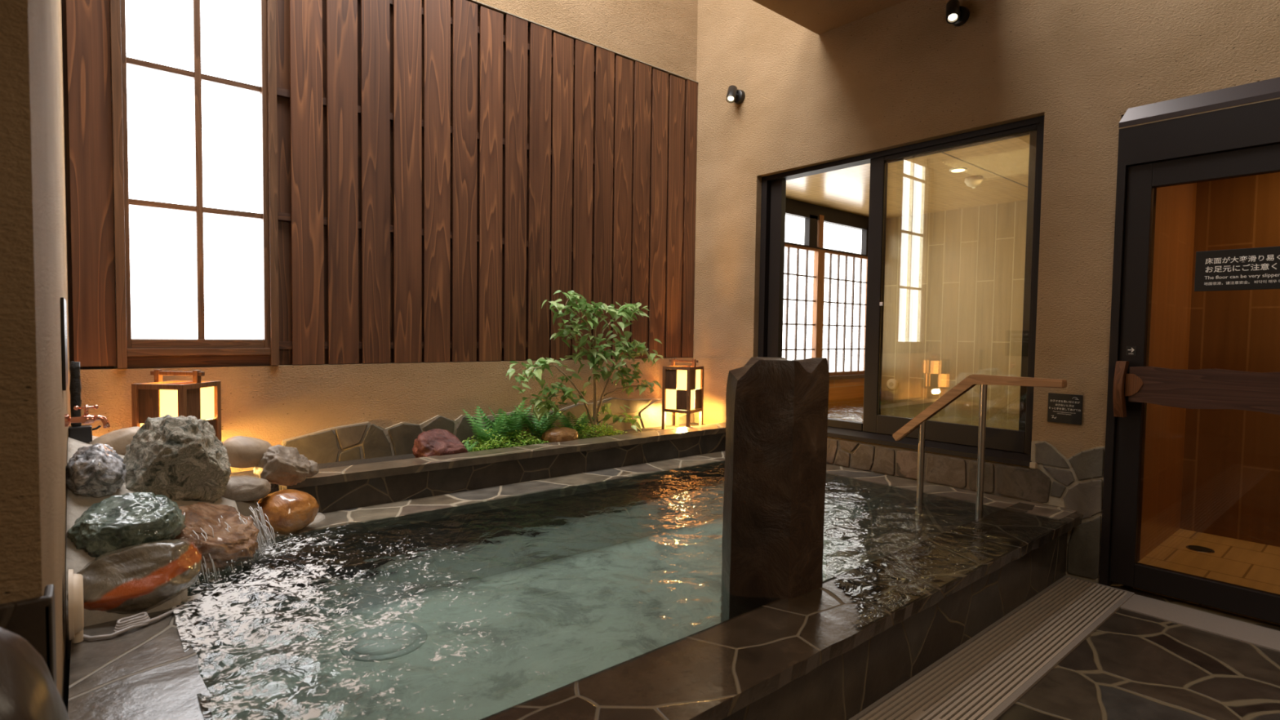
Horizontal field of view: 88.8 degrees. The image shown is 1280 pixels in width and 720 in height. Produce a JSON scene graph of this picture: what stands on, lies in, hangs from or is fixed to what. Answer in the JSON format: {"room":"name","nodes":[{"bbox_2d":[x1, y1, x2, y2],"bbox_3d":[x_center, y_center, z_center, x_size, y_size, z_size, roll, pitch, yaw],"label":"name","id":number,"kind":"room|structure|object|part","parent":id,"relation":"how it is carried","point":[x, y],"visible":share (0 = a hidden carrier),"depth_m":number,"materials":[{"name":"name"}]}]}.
{"room":"spa","nodes":[
{"label":"spa","id":0,"kind":"room"},
{"bbox_2d":[0,0,71,712],"bbox_3d":[-2.680,-1.546,1.379,2.140,5.400,2.910,-1,3,-40],"label":"wall","id":1,"kind":"structure","parent":0,"point":[34,403],"depth_m":1.03,"materials":[{"name":"beige paint"}]},
{"bbox_2d":[0,584,57,687],"bbox_3d":[-1.715,0.798,0.462,1.952,0.820,0.105,-1,3,-40],"label":"baseboard","id":2,"kind":"structure","parent":1,"relation":"attached to","point":[33,620],"depth_m":1.03,"materials":[{"name":"brown stone"}]},
{"bbox_2d":[60,297,67,390],"bbox_3d":[-1.903,-0.056,2.163,0.009,0.290,0.320,-1,3,-40],"label":"notice board","id":3,"kind":"object","parent":1,"relation":"attached to","point":[63,302],"visible":1,"depth_m":2.04,"materials":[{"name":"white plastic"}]},
{"bbox_2d":[67,568,84,643],"bbox_3d":[-1.573,0.685,1.826,0.030,0.204,0.190,-1,3,-40],"label":"cap","id":4,"kind":"object","parent":1,"relation":"attached to","point":[76,606],"visible":1,"depth_m":1.78,"materials":[{"name":"beige plastic"}]},
{"bbox_2d":[67,361,101,442],"bbox_3d":[-2.143,0.211,2.524,0.097,0.412,0.060,-1,3,-40],"label":"pipe","id":5,"kind":"object","parent":1,"relation":"attached to","point":[77,431],"visible":0.66,"depth_m":2.49,"materials":[{"name":"black metal"}]},
{"bbox_2d":[64,404,110,427],"bbox_3d":[-1.910,0.197,2.262,0.120,0.082,0.065,-1,3,-40],"label":"tap","id":6,"kind":"object","parent":1,"relation":"attached to","point":[86,418],"visible":1,"depth_m":2.25,"materials":[{"name":"brown"}]},
{"bbox_3d":[-1.912,0.174,2.259,0.051,0.035,0.052,1,2,6],"label":"cross handle","id":7,"kind":"part","parent":6,"relation":"part of","materials":[{"name":"orange metal"}]},
{"bbox_3d":[-1.882,0.215,2.286,0.047,0.046,0.020,-1,3,-40],"label":"spout","id":8,"kind":"part","parent":6,"relation":"part of","materials":[{"name":"orange metal"}]},
{"bbox_2d":[62,0,697,472],"bbox_3d":[-1.160,-1.647,4.327,3.990,5.400,0.370,-1,3,-40],"label":"wall","id":9,"kind":"structure","parent":0,"point":[272,404],"depth_m":4.04,"materials":[{"name":"beige paint"}]},
{"bbox_2d":[109,0,279,368],"bbox_3d":[-2.207,-1.162,3.273,0.678,2.391,0.105,-1,3,-40],"label":"window","id":10,"kind":"structure","parent":9,"relation":"in","point":[193,82],"depth_m":3.28,"materials":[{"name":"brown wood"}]},
{"bbox_3d":[-2.451,-1.157,3.066,0.037,2.391,0.105,-1,3,-40],"label":"post","id":11,"kind":"part","parent":10,"relation":"part of","materials":[{"name":"wood"}]},
{"bbox_3d":[-2.228,-0.083,3.317,0.558,0.045,0.074,-1,3,-40],"label":"sash rail","id":12,"kind":"part","parent":10,"relation":"part of","materials":[{"name":"brown wood"}]},
{"bbox_3d":[-2.221,-0.042,3.317,0.602,0.036,0.090,-1,3,-40],"label":"sill","id":13,"kind":"part","parent":10,"relation":"part of","materials":[{"name":"brown wood"}]},
{"bbox_3d":[-1.963,-1.167,3.479,0.039,2.391,0.105,-1,3,-40],"label":"post","id":14,"kind":"part","parent":10,"relation":"part of","materials":[{"name":"brown wood"}]},
{"bbox_2d":[62,0,697,368],"bbox_3d":[-1.016,-1.137,4.285,4.135,2.291,0.062,-1,3,-40],"label":"wood paneling","id":15,"kind":"structure","parent":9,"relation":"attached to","point":[446,170],"depth_m":4.07,"materials":[{"name":"brown wood"}]},
{"bbox_3d":[-0.756,-0.799,4.525,3.136,0.040,0.027,-1,3,-40],"label":"rail","id":16,"kind":"part","parent":15,"relation":"part of","materials":[{"name":"brown wood"}]},
{"bbox_3d":[-0.747,-1.458,4.498,3.136,0.040,0.027,-1,3,-40],"label":"rail","id":17,"kind":"part","parent":15,"relation":"part of","materials":[{"name":"brown wood"}]},
{"bbox_3d":[-0.765,-0.104,4.554,3.136,0.040,0.027,-1,3,-40],"label":"rail","id":18,"kind":"part","parent":15,"relation":"part of","materials":[{"name":"brown wood"}]},
{"bbox_3d":[-0.737,-2.127,4.470,3.136,0.040,0.027,-1,3,-40],"label":"rail","id":19,"kind":"part","parent":15,"relation":"part of","materials":[{"name":"brown wood"}]},
{"bbox_2d":[282,397,693,463],"bbox_3d":[-0.735,0.465,4.537,3.122,0.335,0.030,-1,3,-40],"label":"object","id":20,"kind":"structure","parent":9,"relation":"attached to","point":[365,440],"depth_m":3.95,"materials":[{"name":"stone"}]},
{"bbox_2d":[466,0,698,83],"bbox_3d":[-0.719,-2.288,4.446,3.138,0.006,0.025,-1,3,-40],"label":"trim","id":21,"kind":"structure","parent":9,"relation":"attached to","point":[471,1],"depth_m":4.66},
{"bbox_2d":[752,0,906,35],"bbox_3d":[0.094,-2.338,2.827,3.990,0.260,1.140,-1,3,-40],"label":"ceiling","id":22,"kind":"structure","parent":0,"point":[818,16],"depth_m":4.20,"materials":[{"name":"paint"}]},
{"bbox_2d":[827,377,864,422],"bbox_3d":[1.593,0.757,7.620,4.010,1.000,0.100,-1,3,-40],"label":"wall","id":23,"kind":"structure","parent":0,"point":[844,388],"depth_m":8.45,"materials":[{"name":"tile"}]},
{"bbox_2d":[782,197,868,380],"bbox_3d":[1.651,-0.795,7.521,4.000,2.110,0.120,-1,3,-40],"label":"window","id":24,"kind":"structure","parent":23,"relation":"in","point":[826,248],"depth_m":8.12,"materials":[{"name":"white paper"}]},
{"bbox_3d":[2.179,-0.578,8.005,0.140,1.472,0.062,-1,3,-40],"label":"post","id":25,"kind":"part","parent":24,"relation":"part of","materials":[{"name":"brown wood"}]},
{"bbox_3d":[2.171,-1.554,7.937,0.085,0.393,0.075,-1,3,-40],"label":"transom post","id":26,"kind":"part","parent":24,"relation":"part of","materials":[{"name":"brown wood"}]},
{"bbox_3d":[1.649,-1.324,7.510,4.000,0.045,0.050,-1,3,-40],"label":"rail","id":27,"kind":"part","parent":24,"relation":"part of","materials":[{"name":"wood"}]},
{"bbox_3d":[1.653,-1.592,7.499,4.000,0.515,0.070,-1,3,-40],"label":"transom frame","id":28,"kind":"part","parent":24,"relation":"part of","materials":[{"name":"brown metal"}]},
{"bbox_3d":[1.650,0.238,7.548,4.000,0.045,0.080,-1,3,-40],"label":"sill","id":29,"kind":"part","parent":24,"relation":"part of","materials":[{"name":"brown wood"}]},
{"bbox_3d":[1.628,0.190,7.573,4.000,0.042,0.050,-1,3,-40],"label":"rail","id":30,"kind":"part","parent":24,"relation":"part of","materials":[{"name":"brown wood"}]},
{"bbox_3d":[3.079,-0.597,8.765,0.140,1.472,0.062,-1,3,-40],"label":"post","id":31,"kind":"part","parent":24,"relation":"part of","materials":[{"name":"brown wood"}]},
{"bbox_2d":[786,134,1030,218],"bbox_3d":[3.663,-1.770,5.173,4.130,0.090,6.500,-1,3,-40],"label":"ceiling","id":32,"kind":"structure","parent":0,"point":[923,184],"depth_m":6.66,"materials":[{"name":"beige paint"}]},
{"bbox_2d":[949,167,967,172],"bbox_3d":[2.963,-1.767,6.092,0.150,0.012,0.150,-1,3,-40],"label":"recessed light","id":33,"kind":"object","parent":32,"relation":"in","point":[959,169],"visible":1,"depth_m":6.07,"materials":[{"name":"white"}]},
{"bbox_2d":[964,176,983,188],"bbox_3d":[3.269,-1.732,6.403,0.170,0.100,0.170,-1,3,-40],"label":"ceiling detector","id":34,"kind":"object","parent":32,"relation":"attached to","point":[973,182],"visible":1,"depth_m":6.35,"materials":[{"name":"beige plastic"}]},
{"bbox_2d":[880,200,1027,430],"bbox_3d":[5.179,-0.249,6.538,0.100,3.200,6.500,-1,3,-40],"label":"wall","id":35,"kind":"structure","parent":0,"point":[954,284],"depth_m":8.01,"materials":[{"name":"beige tile"}]},
{"bbox_2d":[886,378,897,389],"bbox_3d":[3.324,0.319,8.630,0.050,0.140,0.140,-1,3,-40],"label":"wall outlet","id":36,"kind":"object","parent":35,"relation":"attached to","point":[891,384],"visible":1,"depth_m":8.61,"materials":[{"name":"beige plastic"}]},
{"bbox_2d":[942,152,1027,187],"bbox_3d":[2.990,-1.764,5.898,4.020,0.004,0.010,-1,3,-40],"label":"trim","id":37,"kind":"structure","parent":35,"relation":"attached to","point":[942,153],"depth_m":6.06,"materials":[{"name":"brown metal"}]},
{"bbox_2d":[693,0,1279,467],"bbox_3d":[2.433,-1.454,3.295,0.182,5.600,6.600,-1,3,-40],"label":"wall","id":38,"kind":"structure","parent":0,"point":[900,74],"depth_m":3.74,"materials":[{"name":"beige paint"}]},
{"bbox_2d":[725,84,745,104],"bbox_3d":[0.721,-2.055,5.061,0.154,0.144,0.108,-1,3,-40],"label":"spotlight","id":39,"kind":"object","parent":38,"relation":"attached to","point":[733,95],"visible":1,"depth_m":5.05,"materials":[{"name":"black metal"}]},
{"bbox_2d":[757,115,1044,468],"bbox_3d":[1.571,-0.410,4.308,0.204,1.910,2.003,-1,3,-40],"label":"window","id":40,"kind":"structure","parent":38,"relation":"in","point":[1006,446],"depth_m":4.30,"materials":[{"name":"brown metal"}]},
{"bbox_3d":[1.521,0.513,4.332,0.100,0.052,1.976,-1,3,-40],"label":"sill","id":41,"kind":"part","parent":40,"relation":"part of","materials":[{"name":"brown metal"}]},
{"bbox_3d":[1.890,-0.453,3.983,0.004,1.673,0.901,-1,3,-40],"label":"glass","id":42,"kind":"part","parent":40,"relation":"part of","materials":[{"name":"clear glass"}]},
{"bbox_3d":[1.863,-0.408,4.014,0.032,1.825,1.023,-1,3,-40],"label":"sash","id":43,"kind":"part","parent":40,"relation":"part of","materials":[{"name":"brown metal"}]},
{"bbox_3d":[1.887,-0.405,4.046,0.030,1.822,1.036,-1,3,-40],"label":"sash","id":44,"kind":"part","parent":40,"relation":"part of","materials":[{"name":"clear glass"}]},
{"bbox_2d":[826,437,1051,502],"bbox_3d":[1.507,0.638,4.298,0.030,0.186,2.124,-1,3,-40],"label":"cladding","id":45,"kind":"object","parent":38,"relation":"attached to","point":[1024,483],"visible":0.77,"depth_m":3.91,"materials":[{"name":"stone"}]},
{"bbox_2d":[946,0,969,26],"bbox_3d":[1.814,-2.006,3.771,0.153,0.145,0.106,-1,3,-40],"label":"spotlight","id":46,"kind":"object","parent":38,"relation":"attached to","point":[957,15],"visible":1,"depth_m":3.76,"materials":[{"name":"black metal"}]},
{"bbox_2d":[1047,392,1083,425],"bbox_3d":[2.234,0.256,3.440,0.012,0.154,0.157,-1,3,-40],"label":"wall sign","id":47,"kind":"object","parent":38,"relation":"attached to","point":[1062,407],"visible":1,"depth_m":3.43,"materials":[{"name":"black plastic"}]},
{"bbox_2d":[1030,440,1105,583],"bbox_3d":[2.234,0.784,3.442,0.028,0.710,0.337,-1,3,-40],"label":"cladding","id":48,"kind":"object","parent":38,"relation":"attached to","point":[1077,484],"visible":0.95,"depth_m":3.38,"materials":[{"name":"stone"}]},
{"bbox_2d":[1098,76,1279,623],"bbox_3d":[2.777,-0.021,2.830,0.265,2.385,1.228,-1,3,-40],"label":"door","id":49,"kind":"structure","parent":38,"relation":"in","point":[1233,131],"depth_m":3.11,"materials":[{"name":"brown metal"}]},
{"bbox_2d":[1125,346,1136,355],"bbox_3d":[2.413,-0.045,3.214,0.003,0.046,0.042,-1,3,-40],"label":"sticker","id":50,"kind":"object","parent":49,"relation":"attached to","point":[1130,350],"visible":1,"depth_m":3.21,"materials":[{"name":"black plastic"}]},
{"bbox_3d":[2.767,0.105,2.842,0.005,1.838,0.932,-1,3,-40],"label":"glass","id":51,"kind":"part","parent":49,"relation":"part of","materials":[{"name":"clear glass"}]},
{"bbox_2d":[1194,246,1279,291],"bbox_3d":[2.745,-0.400,2.845,0.006,0.184,0.511,-1,3,-40],"label":"sign","id":52,"kind":"object","parent":49,"relation":"attached to","point":[1258,268],"visible":1,"depth_m":2.92,"materials":[{"name":"black plastic"}]},
{"bbox_2d":[1120,594,1279,652],"bbox_3d":[2.852,1.209,2.509,0.245,0.056,1.645,-1,3,-40],"label":"door threshold","id":53,"kind":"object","parent":38,"relation":"attached to","point":[1266,637],"depth_m":2.90,"materials":[{"name":"grey stone"}]},
{"bbox_2d":[996,582,1279,719],"bbox_3d":[0.961,1.310,0.352,6.280,0.120,3.590,-1,3,-40],"label":"floor","id":54,"kind":"structure","parent":0,"point":[1134,666],"depth_m":2.43,"materials":[{"name":"stone"}]},
{"bbox_2d":[67,450,1083,719],"bbox_3d":[-0.052,1.023,2.896,4.228,0.514,2.320,-1,3,-40],"label":"bath","id":55,"kind":"object","parent":54,"relation":"on","point":[653,646],"visible":0.81,"depth_m":2.75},
{"bbox_2d":[0,626,69,719],"bbox_3d":[-0.874,0.599,0.867,0.194,0.488,0.244,-1,3,-40],"label":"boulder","id":56,"kind":"object","parent":55,"relation":"on","point":[28,691],"visible":1,"depth_m":0.86,"materials":[{"name":"stone"}]},
{"bbox_2d":[65,538,201,615],"bbox_3d":[-1.602,0.688,2.068,0.364,0.214,0.281,-1,3,-40],"label":"rock","id":57,"kind":"object","parent":55,"relation":"on","point":[139,578],"visible":0.82,"depth_m":2.01,"materials":[{"name":"stone"}]},
{"bbox_2d":[83,602,189,639],"bbox_3d":[-1.484,0.772,1.952,0.079,0.041,0.292,2,3,28],"label":"stone","id":58,"kind":"object","parent":55,"relation":"on","point":[123,624],"visible":0.99,"depth_m":1.91,"materials":[{"name":"grey stone"}]},
{"bbox_2d":[66,435,336,658],"bbox_3d":[-1.657,0.566,2.581,0.900,0.548,1.050,-1,3,-40],"label":"mound","id":59,"kind":"object","parent":55,"relation":"on","point":[76,559],"visible":0.1,"depth_m":2.25,"materials":[{"name":"grey stone"}]},
{"bbox_2d":[66,443,126,497],"bbox_3d":[-1.899,0.388,2.281,0.172,0.190,0.190,-1,3,-40],"label":"rock","id":60,"kind":"object","parent":59,"relation":"on","point":[95,470],"visible":0.97,"depth_m":2.23,"materials":[{"name":"grey stone"}]},
{"bbox_2d":[90,426,140,455],"bbox_3d":[-2.082,0.338,2.610,0.205,0.132,0.159,-1,3,-40],"label":"rock","id":61,"kind":"object","parent":59,"relation":"on","point":[118,439],"visible":0.33,"depth_m":2.56,"materials":[{"name":"beige stone"}]},
{"bbox_2d":[65,492,186,557],"bbox_3d":[-1.711,0.563,2.181,0.316,0.219,0.283,-1,3,-40],"label":"rock","id":62,"kind":"object","parent":59,"relation":"on","point":[114,522],"visible":0.78,"depth_m":2.12,"materials":[{"name":"green stone"}]},
{"bbox_2d":[123,413,231,502],"bbox_3d":[-1.794,0.421,2.537,0.368,0.425,0.320,-1,3,-40],"label":"boulder","id":63,"kind":"object","parent":59,"relation":"on","point":[177,458],"visible":0.85,"depth_m":2.45,"materials":[{"name":"grey stone"}]},
{"bbox_2d":[173,502,259,574],"bbox_3d":[-1.607,0.657,2.403,0.374,0.261,0.318,-1,3,-38],"label":"rock","id":64,"kind":"object","parent":59,"relation":"on","point":[226,546],"visible":0.6,"depth_m":2.38,"materials":[{"name":"brown stone"}]},
{"bbox_2d":[222,475,271,501],"bbox_3d":[-1.682,0.539,2.751,0.230,0.108,0.201,-1,3,-40],"label":"rock","id":65,"kind":"object","parent":59,"relation":"on","point":[244,487],"visible":0.59,"depth_m":2.70,"materials":[{"name":"grey stone"}]},
{"bbox_2d":[222,435,271,468],"bbox_3d":[-1.746,0.404,2.895,0.214,0.143,0.186,-1,3,-40],"label":"rock","id":66,"kind":"object","parent":59,"relation":"on","point":[242,451],"visible":0.66,"depth_m":2.83,"materials":[{"name":"beige stone"}]},
{"bbox_2d":[253,444,311,486],"bbox_3d":[-1.599,0.477,2.939,0.228,0.191,0.187,-1,3,-40],"label":"rock","id":67,"kind":"object","parent":59,"relation":"on","point":[280,464],"visible":0.93,"depth_m":2.89,"materials":[{"name":"grey stone"}]},
{"bbox_2d":[257,488,319,534],"bbox_3d":[-1.535,0.660,2.845,0.255,0.188,0.222,-1,3,-40],"label":"rock","id":68,"kind":"object","parent":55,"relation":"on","point":[288,511],"visible":0.89,"depth_m":2.78,"materials":[{"name":"orange stone"}]},
{"bbox_2d":[340,622,427,662],"bbox_3d":[-1.064,1.156,2.728,0.340,0.035,0.340,-1,3,-40],"label":"inlet","id":69,"kind":"object","parent":55,"relation":"on","point":[375,653],"visible":0.86,"depth_m":2.67,"materials":[{"name":"white"}]},
{"bbox_2d":[278,422,725,513],"bbox_3d":[-0.465,0.621,4.147,3.226,0.182,0.196,-1,3,-40],"label":"wall","id":70,"kind":"structure","parent":55,"relation":"on","point":[334,489],"depth_m":3.74,"materials":[{"name":"stone"}]},
{"bbox_2d":[306,460,319,477],"bbox_3d":[-1.561,0.510,3.073,0.093,0.081,0.093,-1,3,-40],"label":"rock","id":71,"kind":"object","parent":70,"relation":"on","point":[314,468],"visible":0.48,"depth_m":3.06,"materials":[{"name":"grey stone"}]},
{"bbox_2d":[230,422,723,513],"bbox_3d":[-0.946,0.668,4.130,3.984,0.197,0.392,-1,3,-40],"label":"soil","id":72,"kind":"object","parent":70,"relation":"in","point":[274,487],"visible":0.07,"depth_m":3.78,"materials":[{"name":"brown soil"}]},
{"bbox_2d":[131,369,221,440],"bbox_3d":[-2.134,0.321,3.023,0.250,0.552,0.240,1,2,4],"label":"paper lantern","id":73,"kind":"object","parent":72,"relation":"on","point":[197,397],"visible":0.56,"depth_m":2.93,"materials":[{"name":"beige wood"}]},
{"bbox_3d":[-2.249,0.352,2.924,0.024,0.495,0.024,1,2,4],"label":"post","id":74,"kind":"part","parent":73,"relation":"part of","materials":[{"name":"brown wood"}]},
{"bbox_3d":[-2.140,0.285,2.914,0.190,0.308,0.005,1,2,4],"label":"timber panel","id":75,"kind":"part","parent":73,"relation":"part of","materials":[{"name":"brown wood"}]},
{"bbox_3d":[-2.140,0.285,2.920,0.190,0.308,0.005,1,2,4],"label":"paper panel","id":76,"kind":"part","parent":73,"relation":"part of","materials":[{"name":"beige"}]},
{"bbox_3d":[-2.131,0.115,3.015,0.236,0.022,0.236,1,2,4],"label":"rail","id":77,"kind":"part","parent":73,"relation":"part of","materials":[{"name":"brown wood"}]},
{"bbox_3d":[-2.130,0.075,3.013,0.250,0.058,0.024,1,2,4],"label":"carry handle","id":78,"kind":"part","parent":73,"relation":"part of","materials":[{"name":"brown wood"}]},
{"bbox_3d":[-2.033,0.356,2.909,0.024,0.495,0.024,1,2,4],"label":"post","id":79,"kind":"part","parent":73,"relation":"part of","materials":[{"name":"brown wood"}]},
{"bbox_3d":[-2.026,0.282,3.014,0.005,0.308,0.190,1,2,4],"label":"timber panel","id":80,"kind":"part","parent":73,"relation":"part of","materials":[{"name":"brown wood"}]},
{"bbox_3d":[-2.032,0.282,3.015,0.005,0.308,0.190,1,2,4],"label":"paper panel","id":81,"kind":"part","parent":73,"relation":"part of","materials":[{"name":"beige paper"}]},
{"bbox_3d":[-2.019,0.347,3.125,0.024,0.495,0.024,1,2,4],"label":"post","id":82,"kind":"part","parent":73,"relation":"part of","materials":[{"name":"brown wood"}]},
{"bbox_2d":[412,428,469,457],"bbox_3d":[-1.149,0.516,3.815,0.333,0.229,0.228,-1,3,-40],"label":"rock","id":83,"kind":"object","parent":72,"relation":"on","point":[435,442],"visible":0.59,"depth_m":3.73,"materials":[{"name":"red stone"}]},
{"bbox_2d":[463,440,479,451],"bbox_3d":[-1.024,0.520,3.863,0.146,0.114,0.141,0,2,-17],"label":"fern","id":84,"kind":"object","parent":72,"relation":"on","point":[468,448],"visible":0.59,"depth_m":3.88,"materials":[{"name":"green plant"}]},
{"bbox_2d":[462,405,522,449],"bbox_3d":[-0.931,0.428,4.147,0.393,0.276,0.256,-1,3,-40],"label":"fern","id":85,"kind":"object","parent":72,"relation":"on","point":[477,427],"visible":0.88,"depth_m":4.13,"materials":[{"name":"green plant"}]},
{"bbox_2d":[515,406,567,439],"bbox_3d":[-0.676,0.433,4.390,0.343,0.254,0.320,-1,3,-40],"label":"fern","id":86,"kind":"object","parent":72,"relation":"on","point":[544,424],"visible":0.7,"depth_m":4.40,"materials":[{"name":"green plant"}]},
{"bbox_2d":[462,422,626,451],"bbox_3d":[-0.630,0.488,4.322,1.188,0.147,0.312,-1,3,-40],"label":"ground cover","id":87,"kind":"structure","parent":72,"relation":"on","point":[527,440],"depth_m":4.19,"materials":[{"name":"green plant"}]},
{"bbox_2d":[480,400,532,443],"bbox_3d":[-0.858,0.411,4.276,0.291,0.302,0.414,1,2,4],"label":"fern","id":88,"kind":"object","parent":87,"relation":"on","point":[517,424],"visible":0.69,"depth_m":4.25,"materials":[{"name":"green plant"}]},
{"bbox_2d":[541,426,578,443],"bbox_3d":[-0.526,0.505,4.304,0.256,0.120,0.173,-1,3,-40],"label":"rock","id":89,"kind":"object","parent":72,"relation":"on","point":[561,433],"visible":0.77,"depth_m":4.23,"materials":[{"name":"brown stone"}]},
{"bbox_2d":[551,407,604,432],"bbox_3d":[-0.451,0.440,4.600,0.356,0.228,0.340,-1,3,-40],"label":"fern","id":90,"kind":"object","parent":72,"relation":"on","point":[566,423],"visible":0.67,"depth_m":4.54,"materials":[{"name":"green plant"}]},
{"bbox_2d":[505,289,663,437],"bbox_3d":[-0.339,0.053,4.487,1.328,1.053,0.395,-1,3,-37],"label":"shrub","id":91,"kind":"object","parent":72,"relation":"on","point":[544,407],"visible":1,"depth_m":4.50,"materials":[{"name":"green plant"}]},
{"bbox_2d":[662,358,703,429],"bbox_3d":[0.338,0.268,5.148,0.250,0.552,0.240,2,3,32],"label":"paper lantern","id":92,"kind":"object","parent":72,"relation":"on","point":[682,386],"visible":0.92,"depth_m":5.08,"materials":[{"name":"beige wood"}]},
{"bbox_3d":[0.189,0.295,5.115,0.024,0.495,0.024,2,3,32],"label":"post","id":93,"kind":"part","parent":92,"relation":"part of","materials":[{"name":"brown wood"}]},
{"bbox_3d":[0.282,0.230,5.056,0.190,0.308,0.005,2,3,32],"label":"timber panel","id":94,"kind":"part","parent":92,"relation":"part of","materials":[{"name":"brown wood"}]},
{"bbox_3d":[0.285,0.229,5.061,0.190,0.308,0.005,2,3,32],"label":"paper panel","id":95,"kind":"part","parent":92,"relation":"part of","materials":[{"name":"white paper"}]},
{"bbox_3d":[0.304,0.289,5.298,0.024,0.495,0.024,2,3,32],"label":"post","id":96,"kind":"part","parent":92,"relation":"part of","materials":[{"name":"brown wood"}]},
{"bbox_3d":[0.337,0.392,5.153,0.236,0.022,0.236,2,3,32],"label":"rail","id":97,"kind":"part","parent":92,"relation":"part of","materials":[{"name":"brown wood"}]},
{"bbox_3d":[0.342,0.021,5.138,0.250,0.058,0.024,2,3,32],"label":"carry handle","id":98,"kind":"part","parent":92,"relation":"part of","materials":[{"name":"brown wood"}]},
{"bbox_3d":[0.341,0.061,5.139,0.236,0.022,0.236,2,3,32],"label":"rail","id":99,"kind":"part","parent":92,"relation":"part of","materials":[{"name":"brown wood"}]},
{"bbox_3d":[0.372,0.303,5.000,0.024,0.495,0.024,2,3,32],"label":"post","id":100,"kind":"part","parent":92,"relation":"part of","materials":[{"name":"brown wood"}]},
{"bbox_3d":[0.425,0.230,5.092,0.005,0.308,0.190,2,3,32],"label":"paper panel","id":101,"kind":"part","parent":92,"relation":"part of","materials":[{"name":"beige paper"}]},
{"bbox_3d":[0.430,0.230,5.089,0.005,0.308,0.190,2,3,32],"label":"timber panel","id":102,"kind":"part","parent":92,"relation":"part of","materials":[{"name":"brown wood"}]},
{"bbox_3d":[0.487,0.297,5.183,0.024,0.495,0.024,2,3,32],"label":"post","id":103,"kind":"part","parent":92,"relation":"part of","materials":[{"name":"brown wood"}]},
{"bbox_2d":[171,465,1063,719],"bbox_3d":[0.110,0.771,2.855,3.450,0.038,2.050,-1,3,-40],"label":"water","id":104,"kind":"object","parent":55,"relation":"in","point":[206,606],"visible":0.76,"depth_m":1.99,"materials":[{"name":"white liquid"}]},
{"bbox_2d":[188,502,324,601],"bbox_3d":[-1.485,0.676,2.435,0.256,0.185,0.640,1,2,10],"label":"water","id":105,"kind":"object","parent":104,"relation":"on","point":[263,523],"visible":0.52,"depth_m":2.56,"materials":[{"name":"white liquid"}]},
{"bbox_2d":[720,356,829,622],"bbox_3d":[0.466,0.599,2.340,0.395,1.222,0.289,-1,3,-40],"label":"stone","id":106,"kind":"object","parent":55,"relation":"on","point":[776,408],"visible":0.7,"depth_m":2.21,"materials":[{"name":"brown stone"}]},
{"bbox_2d":[892,373,1066,545],"bbox_3d":[1.716,0.553,3.405,0.090,0.960,0.841,-1,3,-40],"label":"handrail","id":107,"kind":"object","parent":55,"relation":"on","point":[969,382],"visible":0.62,"depth_m":3.37,"materials":[{"name":"brown wood"}]},
{"bbox_3d":[1.547,0.672,3.608,0.033,0.700,0.033,-1,3,-40],"label":"post","id":108,"kind":"part","parent":107,"relation":"part of","materials":[{"name":"silver metal"}]},
{"bbox_3d":[1.752,0.575,3.364,0.033,0.920,0.033,-1,3,-40],"label":"post","id":109,"kind":"part","parent":107,"relation":"part of","materials":[{"name":"silver metal"}]},
{"bbox_2d":[848,575,1134,719],"bbox_3d":[0.456,1.180,1.736,4.900,0.012,0.297,-1,3,-40],"label":"drain grating","id":110,"kind":"object","parent":54,"relation":"on","point":[984,676],"visible":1,"depth_m":2.53,"materials":[{"name":"grey"}]},
{"bbox_2d":[1137,182,1196,562],"bbox_3d":[3.000,-0.113,3.729,1.200,2.700,0.100,-1,3,-40],"label":"wall","id":111,"kind":"structure","parent":0,"point":[1174,209],"depth_m":3.55,"materials":[{"name":"brown wood"}]},
{"bbox_2d":[1133,528,1279,625],"bbox_3d":[3.539,1.167,2.969,1.200,0.220,1.860,-1,3,-40],"label":"floor","id":112,"kind":"structure","parent":0,"point":[1249,564],"depth_m":3.37,"materials":[{"name":"tile"}]},
{"bbox_2d":[1186,545,1214,553],"bbox_3d":[3.035,1.023,3.543,0.120,0.006,0.120,-1,3,-40],"label":"floor drain","id":113,"kind":"object","parent":112,"relation":"on","point":[1195,548],"visible":1,"depth_m":3.53,"materials":[{"name":"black metal"}]},
{"bbox_2d":[1180,172,1279,546],"bbox_3d":[3.977,-0.131,3.270,0.300,2.600,1.860,-1,3,-40],"label":"wall","id":114,"kind":"structure","parent":0,"point":[1231,479],"depth_m":3.73,"materials":[{"name":"brown tile"}]},
{"bbox_3d":[2.825,1.234,6.177,4.010,0.200,3.730,-1,3,-40],"label":"floor","id":115,"kind":"structure","parent":0,"visible":0},
{"bbox_3d":[2.828,1.059,6.177,4.000,0.150,3.720,-1,3,-40],"label":"trim","id":116,"kind":"structure","parent":115,"relation":"on","visible":0},
{"bbox_2d":[827,396,1019,430],"bbox_3d":[2.831,0.595,6.161,3.980,0.014,3.690,-1,3,-40],"label":"water","id":117,"kind":"object","parent":116,"relation":"in","point":[886,399],"visible":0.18,"depth_m":7.13,"materials":[{"name":"liquid"}]}
]}

